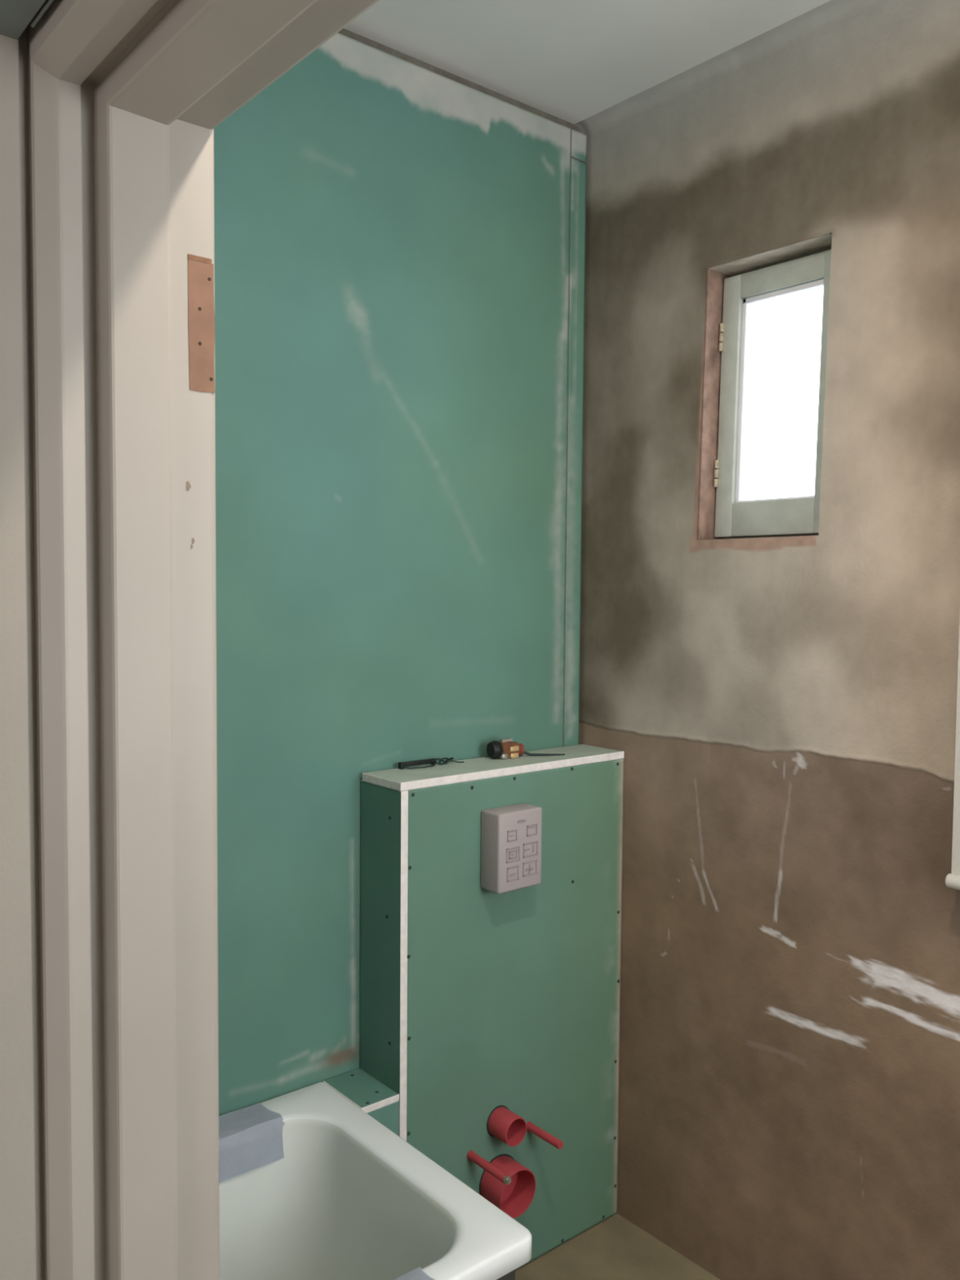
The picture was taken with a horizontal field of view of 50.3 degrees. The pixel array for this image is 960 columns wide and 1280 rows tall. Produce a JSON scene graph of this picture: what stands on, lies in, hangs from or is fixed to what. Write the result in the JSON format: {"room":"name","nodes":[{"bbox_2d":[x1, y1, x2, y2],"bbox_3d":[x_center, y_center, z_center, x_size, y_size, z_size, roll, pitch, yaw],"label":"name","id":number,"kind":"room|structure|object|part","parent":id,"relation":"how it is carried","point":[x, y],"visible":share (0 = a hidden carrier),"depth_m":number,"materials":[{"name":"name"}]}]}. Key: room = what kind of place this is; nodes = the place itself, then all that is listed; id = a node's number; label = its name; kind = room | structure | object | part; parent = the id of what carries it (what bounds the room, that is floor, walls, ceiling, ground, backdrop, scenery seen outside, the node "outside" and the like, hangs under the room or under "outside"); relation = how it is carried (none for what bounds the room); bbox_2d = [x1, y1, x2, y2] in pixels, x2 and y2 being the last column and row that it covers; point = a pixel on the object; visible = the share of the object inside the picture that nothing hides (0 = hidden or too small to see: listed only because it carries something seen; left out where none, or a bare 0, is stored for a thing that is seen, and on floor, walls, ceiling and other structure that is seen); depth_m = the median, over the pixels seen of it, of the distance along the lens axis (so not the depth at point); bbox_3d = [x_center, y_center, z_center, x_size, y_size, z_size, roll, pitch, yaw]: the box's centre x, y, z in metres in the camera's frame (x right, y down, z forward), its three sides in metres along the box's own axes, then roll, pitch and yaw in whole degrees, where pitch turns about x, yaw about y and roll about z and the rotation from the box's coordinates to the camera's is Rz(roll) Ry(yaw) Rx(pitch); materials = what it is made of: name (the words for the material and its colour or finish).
{"room":"building under construction","nodes":[
{"label":"building under construction","id":0,"kind":"room"},
{"bbox_2d":[0,26,44,1279],"bbox_3d":[-1.450,0.184,0.179,2.915,2.670,0.100,-2,4,-40],"label":"wall","id":1,"kind":"structure","parent":0,"point":[17,1172],"depth_m":0.96,"materials":[{"name":"paint"}]},
{"bbox_2d":[0,0,45,39],"bbox_3d":[-0.846,-0.513,-0.628,2.648,0.086,1.850,-2,4,-40],"label":"ceiling","id":2,"kind":"structure","parent":0,"point":[15,15],"depth_m":0.89,"materials":[{"name":"white paint"}]},
{"bbox_2d":[213,28,586,1115],"bbox_3d":[-0.616,0.103,1.899,2.800,2.670,0.080,-2,4,-40],"label":"wall","id":3,"kind":"structure","parent":0,"point":[400,237],"depth_m":2.14,"materials":[{"name":"green paper"}]},
{"bbox_2d":[323,744,624,1270],"bbox_3d":[0.008,0.849,2.309,0.748,1.150,0.150,-2,4,-40],"label":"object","id":4,"kind":"structure","parent":3,"relation":"attached to","point":[475,1000],"depth_m":2.23,"materials":[{"name":"green paper"}]},
{"bbox_2d":[398,757,464,769],"bbox_3d":[-0.104,0.269,2.237,0.160,0.015,0.033,-2,4,-40],"label":"metal bracket","id":5,"kind":"object","parent":4,"relation":"on","point":[402,766],"visible":1,"depth_m":2.23,"materials":[{"name":"black metal"}]},
{"bbox_2d":[466,1150,511,1184],"bbox_3d":[0.018,1.112,2.157,0.020,0.020,0.133,-2,4,-40],"label":"rod","id":6,"kind":"object","parent":4,"relation":"attached to","point":[472,1156],"visible":1,"depth_m":2.15,"materials":[{"name":"red plastic"}]},
{"bbox_2d":[486,1105,526,1146],"bbox_3d":[0.059,1.060,2.229,0.068,0.068,0.060,-2,4,-40],"label":"pipe stub","id":7,"kind":"object","parent":4,"relation":"attached to","point":[503,1124],"visible":1,"depth_m":2.22,"materials":[{"name":"red plastic"}]},
{"bbox_2d":[479,1153,536,1218],"bbox_3d":[0.061,1.193,2.234,0.110,0.110,0.068,-2,4,-40],"label":"pipe stub","id":8,"kind":"object","parent":4,"relation":"attached to","point":[514,1198],"visible":0.88,"depth_m":2.24,"materials":[{"name":"red plastic"}]},
{"bbox_2d":[480,803,542,893],"bbox_3d":[0.068,0.446,2.200,0.125,0.170,0.065,-2,4,-40],"label":"cover","id":9,"kind":"object","parent":4,"relation":"attached to","point":[511,834],"visible":1,"depth_m":2.17,"materials":[{"name":"grey plastic"}]},
{"bbox_2d":[486,737,564,759],"bbox_3d":[0.105,0.248,2.369,0.187,0.046,0.046,-1,3,-24],"label":"fitting","id":10,"kind":"object","parent":4,"relation":"on","point":[504,748],"visible":1,"depth_m":2.34,"materials":[{"name":"black plastic"}]},
{"bbox_3d":[0.060,0.248,2.343,0.043,0.045,0.028,-2,4,-40],"label":"plate","id":11,"kind":"part","parent":10,"relation":"part of","materials":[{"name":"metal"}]},
{"bbox_2d":[526,1121,563,1149],"bbox_3d":[0.142,1.101,2.274,0.020,0.020,0.110,-2,4,-40],"label":"rod","id":12,"kind":"object","parent":4,"relation":"attached to","point":[534,1129],"visible":0.84,"depth_m":2.26,"materials":[{"name":"red plastic"}]},
{"bbox_2d":[343,0,831,124],"bbox_3d":[0.195,-1.224,0.869,2.800,0.100,2.580,-2,4,-40],"label":"ceiling","id":13,"kind":"structure","parent":0,"point":[571,61],"depth_m":2.10,"materials":[{"name":"paint"}]},
{"bbox_2d":[515,1213,720,1279],"bbox_3d":[0.656,1.534,1.250,1.750,0.100,2.830,-2,4,-40],"label":"floor","id":14,"kind":"structure","parent":0,"point":[615,1248],"depth_m":2.35,"materials":[{"name":"beige concrete"}]},
{"bbox_2d":[218,1082,531,1279],"bbox_3d":[-0.735,1.207,1.377,1.602,0.516,0.654,-2,4,-40],"label":"bathtub","id":15,"kind":"object","parent":14,"relation":"on","point":[348,1197],"visible":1,"depth_m":1.88,"materials":[{"name":"white ceramic"}]},
{"bbox_2d":[218,1102,284,1182],"bbox_3d":[-0.552,0.959,1.873,0.420,0.073,0.097,-2,4,-40],"label":"tape","id":16,"kind":"object","parent":15,"relation":"attached to","point":[251,1137],"visible":0.34,"depth_m":1.93,"materials":[{"name":"blue plastic"}]},
{"bbox_2d":[394,1266,435,1279],"bbox_3d":[-0.235,0.970,1.401,0.408,0.043,0.053,-2,4,-40],"label":"tape","id":17,"kind":"object","parent":15,"relation":"attached to","point":[418,1273],"visible":1,"depth_m":1.52,"materials":[{"name":"blue plastic"}]},
{"bbox_3d":[-0.550,1.244,1.151,1.565,0.470,0.010,-2,4,-40],"label":"skirt rail","id":18,"kind":"part","parent":15,"relation":"part of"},
{"bbox_2d":[573,0,959,1279],"bbox_3d":[1.062,0.128,1.677,0.165,2.670,2.490,-2,4,-40],"label":"wall","id":19,"kind":"structure","parent":0,"point":[781,712],"depth_m":2.11,"materials":[{"name":"paint"}]},
{"bbox_2d":[713,249,831,538],"bbox_3d":[0.656,-0.513,2.200,0.088,0.600,0.324,-2,4,-40],"label":"window","id":20,"kind":"structure","parent":19,"relation":"in","point":[773,338],"depth_m":2.20,"materials":[{"name":"paint"}]},
{"bbox_3d":[0.675,-0.514,2.216,0.038,0.600,0.324,-2,4,-40],"label":"frame","id":21,"kind":"part","parent":20,"relation":"part of","materials":[{"name":"paint"}]},
{"bbox_3d":[0.649,-0.523,2.192,0.004,0.453,0.222,-2,4,-40],"label":"glass pane","id":22,"kind":"part","parent":20,"relation":"part of","materials":[{"name":"white"}]},
{"bbox_2d":[945,616,959,890],"bbox_3d":[1.085,-0.237,1.497,0.080,1.382,0.749,-2,4,-40],"label":"roller blind","id":23,"kind":"object","parent":19,"relation":"attached to","point":[952,880],"visible":1,"depth_m":1.79,"materials":[{"name":"fabric"}]},
{"bbox_3d":[0.500,0.209,0.005,0.179,2.670,0.735,-2,4,-40],"label":"wall","id":24,"kind":"structure","parent":0,"visible":0},
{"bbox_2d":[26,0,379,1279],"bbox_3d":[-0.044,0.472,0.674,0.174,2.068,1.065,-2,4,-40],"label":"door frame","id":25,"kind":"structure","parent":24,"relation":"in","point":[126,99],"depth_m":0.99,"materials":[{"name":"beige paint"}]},
{"bbox_3d":[0.521,0.252,-0.161,0.004,2.600,0.950,-2,4,-40],"label":"wall","id":26,"kind":"structure","parent":0,"visible":0},
{"bbox_2d":[30,0,53,27],"bbox_3d":[-0.088,-0.525,0.538,0.004,0.004,0.970,-2,4,-40],"label":"trim","id":27,"kind":"structure","parent":26,"relation":"attached to","point":[48,2],"depth_m":0.89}
]}

